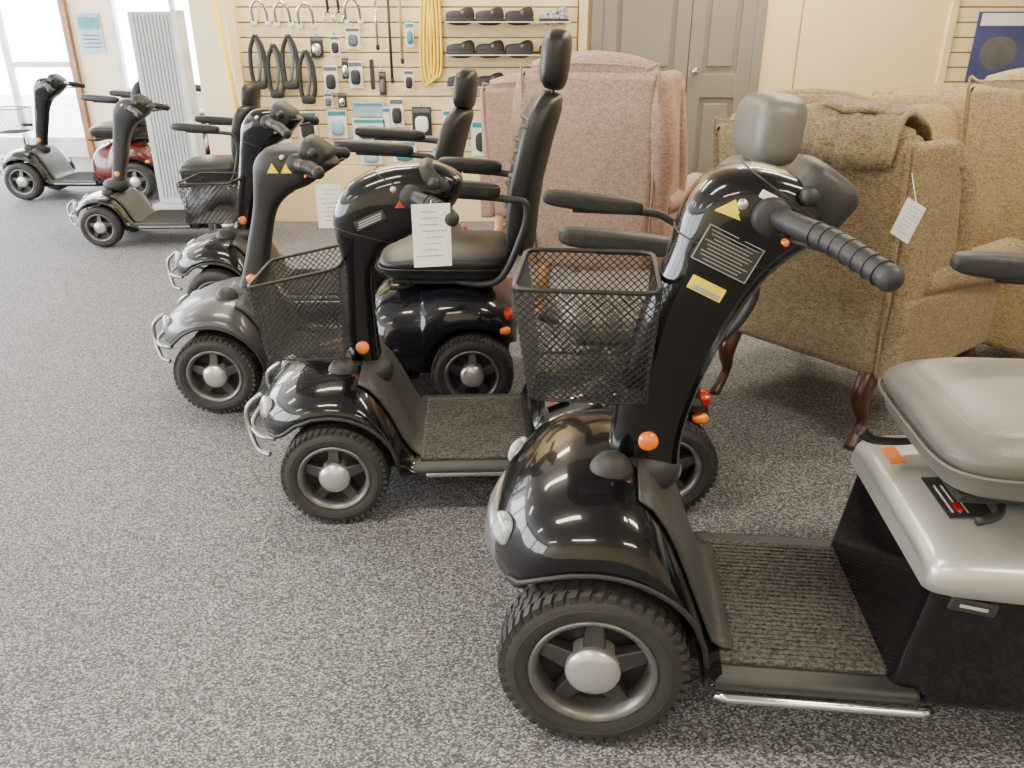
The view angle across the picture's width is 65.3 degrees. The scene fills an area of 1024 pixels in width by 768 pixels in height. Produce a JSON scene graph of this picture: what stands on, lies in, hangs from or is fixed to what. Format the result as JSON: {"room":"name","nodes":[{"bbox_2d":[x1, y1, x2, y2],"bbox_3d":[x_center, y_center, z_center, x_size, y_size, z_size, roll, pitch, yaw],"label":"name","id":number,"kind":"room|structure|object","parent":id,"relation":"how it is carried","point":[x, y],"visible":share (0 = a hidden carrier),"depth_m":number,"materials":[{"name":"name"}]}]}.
{"room":"mobility scooter shop","nodes":[
{"label":"mobility scooter shop","id":0,"kind":"room"},
{"bbox_2d":[66,0,203,149],"bbox_3d":[-4.300,-3.905,8.825,4.650,2.700,0.100,0,24,0],"label":"wall","id":1,"kind":"structure","parent":0,"point":[99,71],"depth_m":8.93,"materials":[{"name":"beige paint"}]},
{"bbox_2d":[0,0,95,157],"bbox_3d":[-5.615,-3.704,8.859,1.560,2.305,0.120,0,24,0],"label":"door","id":2,"kind":"structure","parent":1,"relation":"in","point":[68,145],"depth_m":9.04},
{"bbox_2d":[75,13,105,52],"bbox_3d":[-4.630,-3.854,8.783,0.260,0.400,0.017,0,24,0],"label":"poster","id":3,"kind":"object","parent":1,"relation":"attached to","point":[89,26],"visible":1,"depth_m":8.78,"materials":[{"name":"grey paper"}]},
{"bbox_2d":[105,0,201,93],"bbox_3d":[-3.700,-4.030,8.736,1.400,1.620,0.100,0,24,0],"label":"window","id":4,"kind":"structure","parent":1,"relation":"in","point":[111,11],"depth_m":8.82,"materials":[{"name":"white"}]},
{"bbox_2d":[0,155,1023,767],"bbox_3d":[-0.800,-0.258,4.042,11.600,0.100,13.600,0,24,0],"label":"floor","id":5,"kind":"structure","parent":0,"point":[165,601],"depth_m":2.18,"materials":[{"name":"grey carpet"}]},
{"bbox_2d":[0,73,157,199],"bbox_3d":[-3.740,-2.211,6.950,1.473,1.114,0.600,0,24,0],"label":"mobility scooter","id":6,"kind":"object","parent":5,"relation":"on","point":[32,168],"visible":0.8,"depth_m":6.85,"materials":[{"name":"plastic"}]},
{"bbox_2d":[0,106,33,133],"bbox_3d":[-4.319,-2.285,6.917,0.315,0.202,0.320,0,24,0],"label":"basket","id":7,"kind":"object","parent":6,"relation":"on","point":[17,131],"depth_m":6.93,"materials":[{"name":"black metal"}]},
{"bbox_2d":[2,148,77,182],"bbox_3d":[-4.188,-1.957,7.062,0.480,0.279,0.560,0,24,0],"label":"hood","id":8,"kind":"object","parent":6,"relation":"attached to","point":[25,165],"depth_m":6.87,"materials":[{"name":"black paint"}]},
{"bbox_2d":[89,121,147,137],"bbox_3d":[-3.385,-2.221,6.945,0.424,0.124,0.462,0,24,0],"label":"seat cushion","id":9,"kind":"object","parent":6,"relation":"on","point":[104,129],"depth_m":6.76,"materials":[{"name":"grey leather"}]},
{"bbox_2d":[104,78,210,154],"bbox_3d":[-3.275,-2.638,7.873,1.516,1.149,0.618,2,24,4],"label":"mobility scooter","id":10,"kind":"object","parent":5,"relation":"on","point":[198,86],"visible":0.02,"depth_m":7.70,"materials":[{"name":"plastic"}]},
{"bbox_2d":[199,109,204,115],"bbox_3d":[-2.912,-2.638,7.845,0.437,0.128,0.477,2,24,4],"label":"seat cushion","id":11,"kind":"object","parent":10,"relation":"on","point":[201,111],"depth_m":7.65,"materials":[{"name":"white"}]},
{"bbox_2d":[67,83,260,246],"bbox_3d":[-2.360,-1.513,5.478,1.360,1.029,0.569,-1,24,-3],"label":"mobility scooter","id":12,"kind":"object","parent":5,"relation":"on","point":[118,208],"visible":0.7,"depth_m":5.37,"materials":[{"name":"plastic"}]},
{"bbox_2d":[74,187,156,226],"bbox_3d":[-2.765,-1.249,5.574,0.472,0.203,0.534,0,24,0],"label":"hood","id":13,"kind":"object","parent":12,"relation":"attached to","point":[126,206],"depth_m":5.40,"materials":[{"name":"grey paint"}]},
{"bbox_2d":[178,155,238,182],"bbox_3d":[-2.045,-1.490,5.507,0.402,0.158,0.439,-1,24,-3],"label":"seat cushion","id":14,"kind":"object","parent":12,"relation":"on","point":[203,163],"depth_m":5.32,"materials":[{"name":"grey leather"}]},
{"bbox_2d":[127,10,205,209],"bbox_3d":[-2.728,-2.158,6.372,0.445,1.490,0.340,0,24,0],"label":"radiator","id":15,"kind":"object","parent":5,"relation":"on","point":[160,43],"visible":0.67,"depth_m":6.24,"materials":[{"name":"white metal"}]},
{"bbox_2d":[188,0,235,154],"bbox_3d":[-2.180,-2.324,5.992,0.320,2.100,0.050,0,24,0],"label":"wall","id":16,"kind":"structure","parent":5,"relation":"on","point":[215,88],"depth_m":5.95,"materials":[{"name":"beige paint"}]},
{"bbox_2d":[212,0,238,111],"bbox_3d":[-1.980,-2.014,5.725,0.206,1.754,0.036,9,25,19],"label":"pole","id":17,"kind":"object","parent":5,"relation":"on","point":[214,2],"visible":0.48,"depth_m":5.59,"materials":[{"name":"yellow wood"}]},
{"bbox_2d":[166,68,477,303],"bbox_3d":[-0.930,-0.918,3.935,1.544,1.189,0.618,0,24,0],"label":"mobility scooter","id":18,"kind":"object","parent":5,"relation":"on","point":[224,249],"visible":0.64,"depth_m":3.80,"materials":[{"name":"plastic"}]},
{"bbox_2d":[174,251,180,264],"bbox_3d":[-1.625,-0.612,3.890,0.037,0.063,0.068,-12,26,-25],"label":"lamp","id":19,"kind":"object","parent":18,"relation":"attached to","point":[177,255],"depth_m":3.86,"materials":[{"name":"white plastic"}]},
{"bbox_2d":[175,172,238,223],"bbox_3d":[-1.427,-0.917,3.936,0.315,0.198,0.330,0,24,0],"label":"basket","id":20,"kind":"object","parent":18,"relation":"on","point":[234,218],"depth_m":3.86,"materials":[{"name":"black metal"}]},
{"bbox_2d":[177,226,290,273],"bbox_3d":[-1.407,-0.637,4.059,0.495,0.288,0.577,0,24,0],"label":"hood","id":21,"kind":"object","parent":18,"relation":"attached to","point":[223,252],"depth_m":3.84,"materials":[{"name":"black paint"}]},
{"bbox_2d":[151,29,571,413],"bbox_3d":[-0.595,-0.624,3.070,1.615,1.356,0.618,0,24,0],"label":"mobility scooter","id":22,"kind":"object","parent":5,"relation":"on","point":[456,324],"visible":0.88,"depth_m":2.97,"materials":[{"name":"plastic"}]},
{"bbox_2d":[161,315,169,331],"bbox_3d":[-1.325,-0.232,3.063,0.037,0.063,0.068,-13,27,-27],"label":"lamp","id":23,"kind":"object","parent":22,"relation":"attached to","point":[165,324],"depth_m":3.04,"materials":[{"name":"white plastic"}]},
{"bbox_2d":[165,276,304,375],"bbox_3d":[-1.107,-0.261,3.231,0.495,0.271,0.577,0,24,0],"label":"hood","id":24,"kind":"object","parent":22,"relation":"attached to","point":[227,341],"depth_m":3.00,"materials":[{"name":"paint"}]},
{"bbox_2d":[322,189,337,220],"bbox_3d":[-0.632,-0.621,2.775,0.065,0.107,0.001,-2,24,-5],"label":"print","id":25,"kind":"object","parent":22,"relation":"attached to","point":[329,196],"depth_m":2.77},
{"bbox_2d":[379,230,510,280],"bbox_3d":[-0.250,-0.514,3.119,0.497,0.128,0.477,0,24,0],"label":"seat cushion","id":26,"kind":"object","parent":22,"relation":"on","point":[477,255],"depth_m":2.93,"materials":[{"name":"grey leather"}]},
{"bbox_2d":[504,308,512,320],"bbox_3d":[-0.015,-0.263,3.006,0.040,0.044,0.060,0,24,0],"label":"tail lamp","id":27,"kind":"object","parent":22,"relation":"attached to","point":[508,312],"depth_m":2.98,"materials":[{"name":"red plastic"}]},
{"bbox_2d":[479,74,517,232],"bbox_3d":[0.231,-1.416,5.155,0.887,1.142,0.858,4,24,9],"label":"wingback armchair","id":28,"kind":"object","parent":5,"relation":"on","point":[496,99],"visible":0.29,"depth_m":4.76,"materials":[{"name":"pink fabric"}]},
{"bbox_2d":[244,92,806,523],"bbox_3d":[0.001,-0.254,2.439,1.628,1.192,0.618,-1,24,-2],"label":"mobility scooter","id":29,"kind":"object","parent":5,"relation":"on","point":[358,413],"visible":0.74,"depth_m":2.34,"materials":[{"name":"plastic"}]},
{"bbox_2d":[259,395,271,417],"bbox_3d":[-0.728,0.067,2.366,0.037,0.063,0.068,-15,28,-30],"label":"lamp","id":30,"kind":"object","parent":29,"relation":"attached to","point":[265,407],"depth_m":2.34,"materials":[{"name":"white plastic"}]},
{"bbox_2d":[281,355,294,368],"bbox_3d":[-0.742,-0.066,2.667,0.037,0.063,0.068,11,26,22],"label":"lamp","id":31,"kind":"object","parent":29,"relation":"attached to","point":[283,363],"depth_m":2.64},
{"bbox_2d":[246,244,349,360],"bbox_3d":[-0.595,-0.253,2.410,0.330,0.288,0.318,0,24,0],"label":"basket","id":32,"kind":"object","parent":29,"relation":"on","point":[343,267],"depth_m":2.35,"materials":[{"name":"black metal"}]},
{"bbox_2d":[263,337,423,475],"bbox_3d":[-0.514,0.036,2.545,0.510,0.282,0.580,0,24,0],"label":"hood","id":33,"kind":"object","parent":29,"relation":"attached to","point":[362,415],"depth_m":2.33,"materials":[{"name":"black paint"}]},
{"bbox_2d":[358,213,380,228],"bbox_3d":[-0.396,-0.455,2.226,0.066,0.044,0.002,-1,24,-2],"label":"print","id":34,"kind":"object","parent":29,"relation":"attached to","point":[379,213],"depth_m":2.23},
{"bbox_2d":[390,186,396,192],"bbox_3d":[-0.327,-0.538,2.205,0.018,0.018,0.030,-1,24,-2],"label":"switch","id":35,"kind":"object","parent":29,"relation":"attached to","point":[393,189],"depth_m":2.19,"materials":[{"name":"silver metal"}]},
{"bbox_2d":[417,211,447,256],"bbox_3d":[-0.209,-0.391,2.082,0.084,0.118,0.001,-5,24,-10],"label":"print","id":36,"kind":"object","parent":29,"relation":"attached to","point":[432,226],"depth_m":2.08},
{"bbox_2d":[552,270,649,341],"bbox_3d":[0.379,-0.254,2.457,0.497,0.128,0.477,-1,24,-2],"label":"seat cushion","id":37,"kind":"object","parent":29,"relation":"on","point":[613,272],"depth_m":2.34,"materials":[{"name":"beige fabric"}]},
{"bbox_2d":[700,389,710,406],"bbox_3d":[0.568,0.042,2.373,0.040,0.044,0.060,-1,24,-2],"label":"tail lamp","id":38,"kind":"object","parent":29,"relation":"on","point":[705,397],"depth_m":2.35,"materials":[{"name":"red plastic"}]},
{"bbox_2d":[511,50,701,316],"bbox_3d":[0.501,-0.996,4.033,0.846,1.282,0.869,10,26,22],"label":"wingback armchair","id":39,"kind":"object","parent":5,"relation":"on","point":[621,130],"visible":0.53,"depth_m":3.58,"materials":[{"name":"pink fabric"}]},
{"bbox_2d":[485,155,1023,743],"bbox_3d":[0.719,0.058,1.611,1.561,1.291,0.702,2,24,5],"label":"mobility scooter","id":40,"kind":"object","parent":5,"relation":"on","point":[916,594],"visible":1,"depth_m":1.56,"materials":[{"name":"plastic"}]},
{"bbox_2d":[492,510,512,544],"bbox_3d":[-0.018,0.291,1.617,0.037,0.063,0.068,-9,25,-19],"label":"lamp","id":41,"kind":"object","parent":40,"relation":"on","point":[502,525],"depth_m":1.60,"materials":[{"name":"white plastic"}]},
{"bbox_2d":[508,437,526,460],"bbox_3d":[0.016,0.158,1.917,0.037,0.063,0.068,15,28,30],"label":"lamp","id":42,"kind":"object","parent":40,"relation":"on","point":[517,443],"depth_m":1.89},
{"bbox_2d":[512,247,663,404],"bbox_3d":[0.170,-0.120,1.597,0.342,0.233,0.319,0,24,0],"label":"basket","id":43,"kind":"object","parent":40,"relation":"on","point":[641,377],"depth_m":1.53,"materials":[{"name":"black metal"}]},
{"bbox_2d":[495,408,721,687],"bbox_3d":[0.209,0.304,1.778,0.482,0.408,0.577,2,24,5],"label":"hood","id":44,"kind":"object","parent":40,"relation":"attached to","point":[612,557],"depth_m":1.56,"materials":[{"name":"black paint"}]},
{"bbox_2d":[691,284,719,300],"bbox_3d":[0.354,-0.168,1.461,0.054,0.031,0.001,2,24,5],"label":"print","id":45,"kind":"object","parent":40,"relation":"attached to","point":[695,287],"depth_m":1.46},
{"bbox_2d":[701,229,758,274],"bbox_3d":[0.388,-0.234,1.424,0.102,0.083,0.001,2,24,6],"label":"print","id":46,"kind":"object","parent":40,"relation":"attached to","point":[712,229],"depth_m":1.42},
{"bbox_2d":[737,199,747,209],"bbox_3d":[0.400,-0.314,1.389,0.018,0.018,0.030,2,24,5],"label":"switch","id":47,"kind":"object","parent":40,"relation":"attached to","point":[742,204],"depth_m":1.38,"materials":[{"name":"silver metal"}]},
{"bbox_2d":[882,359,1023,501],"bbox_3d":[1.045,0.076,1.581,0.516,0.152,0.477,2,24,5],"label":"seat cushion","id":48,"kind":"object","parent":40,"relation":"on","point":[964,417],"depth_m":1.49,"materials":[{"name":"grey leather"}]},
{"bbox_2d":[951,502,963,510],"bbox_3d":[0.896,0.224,1.596,0.041,0.005,0.117,9,25,19],"label":"print","id":49,"kind":"object","parent":40,"relation":"on","point":[955,506],"depth_m":1.56},
{"bbox_2d":[960,604,988,612],"bbox_3d":[0.843,0.410,1.459,0.050,0.013,0.002,3,24,7],"label":"print","id":50,"kind":"object","parent":40,"relation":"on","point":[968,608],"depth_m":1.46},
{"bbox_2d":[776,88,871,103],"bbox_3d":[1.625,-1.048,4.423,0.867,1.062,0.858,6,25,14],"label":"wingback armchair","id":51,"kind":"object","parent":5,"relation":"on","point":[808,95],"visible":0.02,"depth_m":4.46,"materials":[{"name":"brown fabric"}]},
{"bbox_2d":[792,94,848,103],"bbox_3d":[1.666,-1.323,4.472,0.480,0.562,0.201,6,25,14],"label":"cushion","id":52,"kind":"object","parent":51,"relation":"on","point":[807,98],"depth_m":4.34,"materials":[{"name":"beige fabric"}]},
{"bbox_2d":[709,96,1023,449],"bbox_3d":[1.249,-0.471,2.984,0.890,1.171,0.940,-18,29,-34],"label":"wingback armchair","id":53,"kind":"object","parent":5,"relation":"on","point":[916,208],"visible":0.59,"depth_m":2.59,"materials":[{"name":"brown fabric"}]},
{"bbox_2d":[898,205,922,235],"bbox_3d":[1.161,-0.477,2.332,0.010,0.091,0.075,-14,28,-29],"label":"print","id":54,"kind":"object","parent":53,"relation":"attached to","point":[909,217],"depth_m":2.33},
{"bbox_2d":[868,83,970,140],"bbox_3d":[2.304,-1.110,4.537,0.967,1.082,0.858,13,27,27],"label":"wingback armchair","id":55,"kind":"object","parent":5,"relation":"on","point":[942,105],"visible":0.13,"depth_m":4.42,"materials":[{"name":"brown fabric"}]},
{"bbox_2d":[889,92,965,140],"bbox_3d":[2.385,-1.368,4.575,0.580,0.562,0.201,13,27,27],"label":"cushion","id":56,"kind":"object","parent":55,"relation":"on","point":[953,102],"depth_m":4.44,"materials":[{"name":"beige fabric"}]},
{"bbox_2d":[890,88,965,96],"bbox_3d":[2.425,-1.589,4.553,0.520,0.180,0.180,13,27,27],"label":"cushion","id":57,"kind":"object","parent":55,"relation":"on","point":[894,92],"depth_m":4.49,"materials":[{"name":"beige fabric"}]},
{"bbox_2d":[909,104,958,139],"bbox_3d":[2.272,-1.357,4.475,0.405,0.397,0.213,8,25,18],"label":"cushion","id":58,"kind":"object","parent":55,"relation":"on","point":[943,119],"depth_m":4.37,"materials":[{"name":"beige fabric"}]},
{"bbox_2d":[960,68,1023,356],"bbox_3d":[2.277,-0.609,3.201,0.858,1.257,0.907,-14,28,-29],"label":"wingback armchair","id":59,"kind":"object","parent":5,"relation":"on","point":[992,126],"visible":0.62,"depth_m":3.06,"materials":[{"name":"brown fabric"}]},
{"bbox_2d":[577,0,803,88],"bbox_3d":[1.525,-2.533,5.725,6.950,2.700,0.100,0,24,0],"label":"wall","id":60,"kind":"structure","parent":0,"point":[589,1],"depth_m":5.67,"materials":[{"name":"beige paint"}]},
{"bbox_2d":[275,165,505,221],"bbox_3d":[-0.750,-1.454,6.104,2.400,0.420,0.060,0,24,0],"label":"baseboard","id":61,"kind":"structure","parent":60,"relation":"attached to","point":[299,206],"depth_m":6.10,"materials":[{"name":"beige paint"}]},
{"bbox_2d":[235,0,577,164],"bbox_3d":[-0.745,-2.636,5.561,2.410,2.180,0.113,0,24,0],"label":"wall panel","id":62,"kind":"object","parent":60,"relation":"attached to","point":[437,96],"depth_m":5.68,"materials":[{"name":"beige wood"}]},
{"bbox_2d":[248,32,266,89],"bbox_3d":[-1.801,-2.288,5.669,0.108,0.377,0.118,-20,31,-38],"label":"strap","id":63,"kind":"object","parent":62,"relation":"hanging from","point":[255,38],"visible":0.88,"depth_m":5.66,"materials":[{"name":"black rubber"}]},
{"bbox_2d":[266,42,285,97],"bbox_3d":[-1.681,-2.234,5.694,0.108,0.377,0.118,-20,31,-38],"label":"strap","id":64,"kind":"object","parent":62,"relation":"hanging from","point":[276,93],"visible":1,"depth_m":5.70,"materials":[{"name":"black rubber"}]},
{"bbox_2d":[281,138,291,142],"bbox_3d":[-1.700,-1.882,5.875,0.140,0.207,0.065,0,24,0],"label":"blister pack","id":65,"kind":"object","parent":62,"relation":"hanging from","point":[289,140],"visible":0.07,"depth_m":5.91,"materials":[{"name":"white plastic"}]},
{"bbox_2d":[280,32,298,89],"bbox_3d":[-1.571,-2.288,5.669,0.108,0.377,0.118,-20,31,-38],"label":"strap","id":66,"kind":"object","parent":62,"relation":"hanging from","point":[290,85],"visible":1,"depth_m":5.66,"materials":[{"name":"black rubber"}]},
{"bbox_2d":[298,48,316,103],"bbox_3d":[-1.461,-2.197,5.710,0.108,0.377,0.118,-20,31,-38],"label":"strap","id":67,"kind":"object","parent":62,"relation":"hanging from","point":[308,99],"visible":1,"depth_m":5.71,"materials":[{"name":"black rubber"}]},
{"bbox_2d":[298,108,317,142],"bbox_3d":[-1.500,-1.900,5.866,0.140,0.247,0.065,0,24,0],"label":"blister pack","id":68,"kind":"object","parent":62,"relation":"hanging from","point":[304,131],"visible":0.41,"depth_m":5.85,"materials":[{"name":"white plastic"}]},
{"bbox_2d":[310,32,323,57],"bbox_3d":[-1.383,-2.393,5.645,0.079,0.167,0.067,15,28,30],"label":"blister pack","id":69,"kind":"object","parent":62,"relation":"hanging from","point":[316,43],"visible":1,"depth_m":5.64,"materials":[{"name":"silver plastic"}]},
{"bbox_2d":[323,0,333,22],"bbox_3d":[-1.281,-2.689,5.525,0.078,0.354,0.050,0,24,0],"label":"reacher grabber","id":70,"kind":"object","parent":62,"relation":"hanging from","point":[326,1],"visible":1,"depth_m":5.56,"materials":[{"name":"silver metal"}]},
{"bbox_2d":[324,89,332,107],"bbox_3d":[-1.330,-2.067,5.787,0.057,0.127,0.058,21,32,40],"label":"blister pack","id":71,"kind":"object","parent":62,"relation":"hanging from","point":[328,98],"visible":1,"depth_m":5.78,"materials":[{"name":"white plastic"}]},
{"bbox_2d":[323,62,338,91],"bbox_3d":[-1.300,-2.202,5.733,0.100,0.207,0.065,0,24,0],"label":"blister pack","id":72,"kind":"object","parent":62,"relation":"hanging from","point":[330,73],"visible":1,"depth_m":5.72,"materials":[{"name":"white plastic"}]},
{"bbox_2d":[329,32,340,55],"bbox_3d":[-1.251,-2.401,5.640,0.064,0.157,0.062,19,30,37],"label":"blister pack","id":73,"kind":"object","parent":62,"relation":"hanging from","point":[334,40],"visible":1,"depth_m":5.63,"materials":[{"name":"white plastic"}]},
{"bbox_2d":[327,106,347,137],"bbox_3d":[-1.280,-1.918,5.858,0.140,0.227,0.065,0,24,0],"label":"blister pack","id":74,"kind":"object","parent":62,"relation":"hanging from","point":[337,119],"visible":1,"depth_m":5.85,"materials":[{"name":"white plastic"}]},
{"bbox_2d":[334,0,344,22],"bbox_3d":[-1.206,-2.689,5.525,0.078,0.354,0.050,0,24,0],"label":"reacher grabber","id":75,"kind":"object","parent":62,"relation":"hanging from","point":[337,1],"visible":1,"depth_m":5.56,"materials":[{"name":"silver metal"}]},
{"bbox_2d":[338,89,346,107],"bbox_3d":[-1.230,-2.067,5.787,0.057,0.127,0.058,21,32,40],"label":"blister pack","id":76,"kind":"object","parent":62,"relation":"hanging from","point":[342,100],"visible":1,"depth_m":5.78,"materials":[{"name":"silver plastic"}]},
{"bbox_2d":[341,54,348,78],"bbox_3d":[-1.190,-2.266,5.705,0.050,0.167,0.065,0,24,0],"label":"blister pack","id":77,"kind":"object","parent":62,"relation":"hanging from","point":[345,69],"visible":1,"depth_m":5.69,"materials":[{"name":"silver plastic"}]},
{"bbox_2d":[345,23,360,48],"bbox_3d":[-1.120,-2.449,5.624,0.100,0.167,0.065,0,24,0],"label":"blister pack","id":78,"kind":"object","parent":62,"relation":"hanging from","point":[352,33],"visible":1,"depth_m":5.61,"materials":[{"name":"white plastic"}]},
{"bbox_2d":[348,57,363,87],"bbox_3d":[-1.120,-2.229,5.721,0.100,0.207,0.065,0,24,0],"label":"blister pack","id":79,"kind":"object","parent":62,"relation":"hanging from","point":[355,67],"visible":1,"depth_m":5.71,"materials":[{"name":"white plastic"}]},
{"bbox_2d":[352,99,382,116],"bbox_3d":[-1.050,-2.010,5.819,0.220,0.127,0.063,0,24,0],"label":"blister pack","id":80,"kind":"object","parent":62,"relation":"hanging from","point":[359,109],"visible":1,"depth_m":5.82,"materials":[{"name":"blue plastic"}]},
{"bbox_2d":[352,115,384,140],"bbox_3d":[-1.050,-1.882,5.875,0.240,0.187,0.065,0,24,0],"label":"blister pack","id":81,"kind":"object","parent":62,"relation":"hanging from","point":[357,122],"visible":0.47,"depth_m":5.86,"materials":[{"name":"white plastic"}]},
{"bbox_2d":[360,155,381,164],"bbox_3d":[-1.050,-1.717,5.947,0.160,0.167,0.065,0,24,0],"label":"blister pack","id":82,"kind":"object","parent":62,"relation":"hanging from","point":[365,160],"visible":0.48,"depth_m":5.95,"materials":[{"name":"white plastic"}]},
{"bbox_2d":[369,57,374,89],"bbox_3d":[-1.000,-2.225,5.723,0.030,0.217,0.063,0,24,0],"label":"band","id":83,"kind":"object","parent":62,"relation":"hanging from","point":[371,61],"visible":1,"depth_m":5.71,"materials":[{"name":"rubber"}]},
{"bbox_2d":[373,0,379,49],"bbox_3d":[-0.904,-2.571,5.572,0.119,0.452,0.028,0,24,0],"label":"stick","id":84,"kind":"object","parent":62,"relation":"hanging from","point":[374,1],"visible":1,"depth_m":5.59,"materials":[{"name":"silver metal"}]},
{"bbox_2d":[379,68,386,94],"bbox_3d":[-0.930,-2.174,5.745,0.050,0.187,0.065,0,24,0],"label":"blister pack","id":85,"kind":"object","parent":62,"relation":"hanging from","point":[382,75],"visible":1,"depth_m":5.73,"materials":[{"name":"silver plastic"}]},
{"bbox_2d":[382,103,389,127],"bbox_3d":[-0.920,-1.946,5.848,0.044,0.207,0.052,18,30,35],"label":"blister pack","id":86,"kind":"object","parent":62,"relation":"hanging from","point":[386,115],"visible":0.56,"depth_m":5.84,"materials":[{"name":"white plastic"}]},
{"bbox_2d":[386,0,393,82],"bbox_3d":[-0.815,-2.470,5.617,0.119,0.672,0.028,0,24,0],"label":"stick","id":87,"kind":"object","parent":62,"relation":"hanging from","point":[387,1],"visible":1,"depth_m":5.63,"materials":[{"name":"grey metal"}]},
{"bbox_2d":[389,95,404,126],"bbox_3d":[-0.840,-1.992,5.826,0.100,0.227,0.065,0,24,0],"label":"blister pack","id":88,"kind":"object","parent":62,"relation":"hanging from","point":[396,104],"visible":1,"depth_m":5.81,"materials":[{"name":"white plastic"}]},
{"bbox_2d":[398,0,403,63],"bbox_3d":[-0.735,-2.530,5.590,0.119,0.542,0.028,0,24,0],"label":"stick","id":89,"kind":"object","parent":62,"relation":"hanging from","point":[399,1],"visible":1,"depth_m":5.61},
{"bbox_2d":[392,141,416,162],"bbox_3d":[-0.800,-1.735,5.939,0.180,0.187,0.065,0,24,0],"label":"blister pack","id":90,"kind":"object","parent":62,"relation":"hanging from","point":[395,159],"visible":0.35,"depth_m":5.93,"materials":[{"name":"white plastic"}]},
{"bbox_2d":[404,66,413,90],"bbox_3d":[-0.741,-2.191,5.733,0.064,0.167,0.062,19,30,37],"label":"blister pack","id":91,"kind":"object","parent":62,"relation":"hanging from","point":[408,74],"visible":1,"depth_m":5.73,"materials":[{"name":"white plastic"}]},
{"bbox_2d":[405,18,413,46],"bbox_3d":[-0.720,-2.465,5.611,0.057,0.187,0.058,21,32,40],"label":"blister pack","id":92,"kind":"object","parent":62,"relation":"hanging from","point":[409,27],"visible":1,"depth_m":5.60,"materials":[{"name":"white plastic"}]},
{"bbox_2d":[412,103,431,135],"bbox_3d":[-0.660,-1.937,5.850,0.140,0.227,0.065,0,24,0],"label":"blister pack","id":93,"kind":"object","parent":62,"relation":"hanging from","point":[421,116],"visible":0.8,"depth_m":5.83,"materials":[{"name":"white plastic"}]},
{"bbox_2d":[442,110,450,124],"bbox_3d":[-0.420,-1.918,5.858,0.180,0.227,0.065,0,24,0],"label":"blister pack","id":94,"kind":"object","parent":62,"relation":"hanging from","point":[445,113],"visible":0.17,"depth_m":5.83,"materials":[{"name":"white plastic"}]},
{"bbox_2d":[471,121,482,155],"bbox_3d":[-0.200,-1.827,5.899,0.200,0.277,0.065,0,24,0],"label":"blister pack","id":95,"kind":"object","parent":62,"relation":"hanging from","point":[476,128],"visible":0.4,"depth_m":5.89,"materials":[{"name":"white plastic"}]},
{"bbox_2d":[445,7,570,88],"bbox_3d":[-0.033,-2.351,5.610,0.865,0.539,0.170,0,24,0],"label":"display","id":96,"kind":"object","parent":62,"relation":"attached to","point":[465,16],"visible":0.59,"depth_m":5.52,"materials":[{"name":"plastic"}]},
{"bbox_2d":[446,54,540,55],"bbox_3d":[-0.030,-2.316,5.625,0.860,0.008,0.170,0,24,0],"label":"shelf","id":97,"kind":"object","parent":96,"relation":"attached to","point":[446,54],"depth_m":5.56,"materials":[{"name":"plastic"}]},
{"bbox_2d":[445,21,570,22],"bbox_3d":[-0.030,-2.508,5.540,0.860,0.008,0.170,0,24,0],"label":"shelf","id":98,"kind":"object","parent":96,"relation":"attached to","point":[445,21],"depth_m":5.46,"materials":[{"name":"plastic"}]},
{"bbox_2d":[224,0,960,106],"bbox_3d":[0.562,-2.497,5.642,5.105,2.700,0.100,0,24,0],"label":"trim","id":99,"kind":"structure","parent":60,"relation":"attached to","point":[230,8],"depth_m":5.64,"materials":[{"name":"brown wood"}]},
{"bbox_2d":[590,0,768,173],"bbox_3d":[1.170,-2.248,5.747,1.230,2.160,0.110,0,24,0],"label":"door","id":100,"kind":"structure","parent":60,"relation":"in","point":[646,24],"depth_m":5.66,"materials":[{"name":"grey paint"}]},
{"bbox_2d":[602,0,692,89],"bbox_3d":[0.950,-2.222,5.787,0.620,2.060,0.048,0,24,0],"label":"door leaf","id":101,"kind":"structure","parent":100,"relation":"attached to","point":[620,2],"depth_m":5.65,"materials":[{"name":"grey paint"}]},
{"bbox_2d":[685,0,757,174],"bbox_3d":[1.490,-2.222,5.787,0.450,2.060,0.048,0,24,0],"label":"door leaf","id":102,"kind":"structure","parent":100,"relation":"attached to","point":[705,70],"depth_m":5.76,"materials":[{"name":"grey paint"}]},
{"bbox_2d":[758,0,950,96],"bbox_3d":[2.422,-2.508,5.667,1.305,2.700,0.035,0,24,0],"label":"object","id":103,"kind":"structure","parent":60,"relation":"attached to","point":[861,47],"depth_m":5.69,"materials":[{"name":"beige paint"}]},
{"bbox_2d":[944,0,1023,85],"bbox_3d":[4.060,-2.651,5.595,1.880,2.180,0.037,0,24,0],"label":"wall panel","id":104,"kind":"object","parent":60,"relation":"attached to","point":[968,13],"visible":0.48,"depth_m":5.64,"materials":[{"name":"beige wood"}]},
{"bbox_2d":[965,12,1023,81],"bbox_3d":[3.520,-2.391,5.676,0.500,0.460,0.016,0,24,0],"label":"poster","id":105,"kind":"object","parent":104,"relation":"attached to","point":[998,42],"visible":1,"depth_m":5.67,"materials":[{"name":"blue paper"}]},
{"label":"outside","id":106,"kind":"structure","parent":0,"visible":0},
{"bbox_2d":[0,95,84,136],"bbox_3d":[-5.000,-4.780,14.288,30.000,0.100,9.000,0,24,0],"label":"pavement","id":107,"kind":"structure","parent":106,"point":[65,117],"depth_m":13.79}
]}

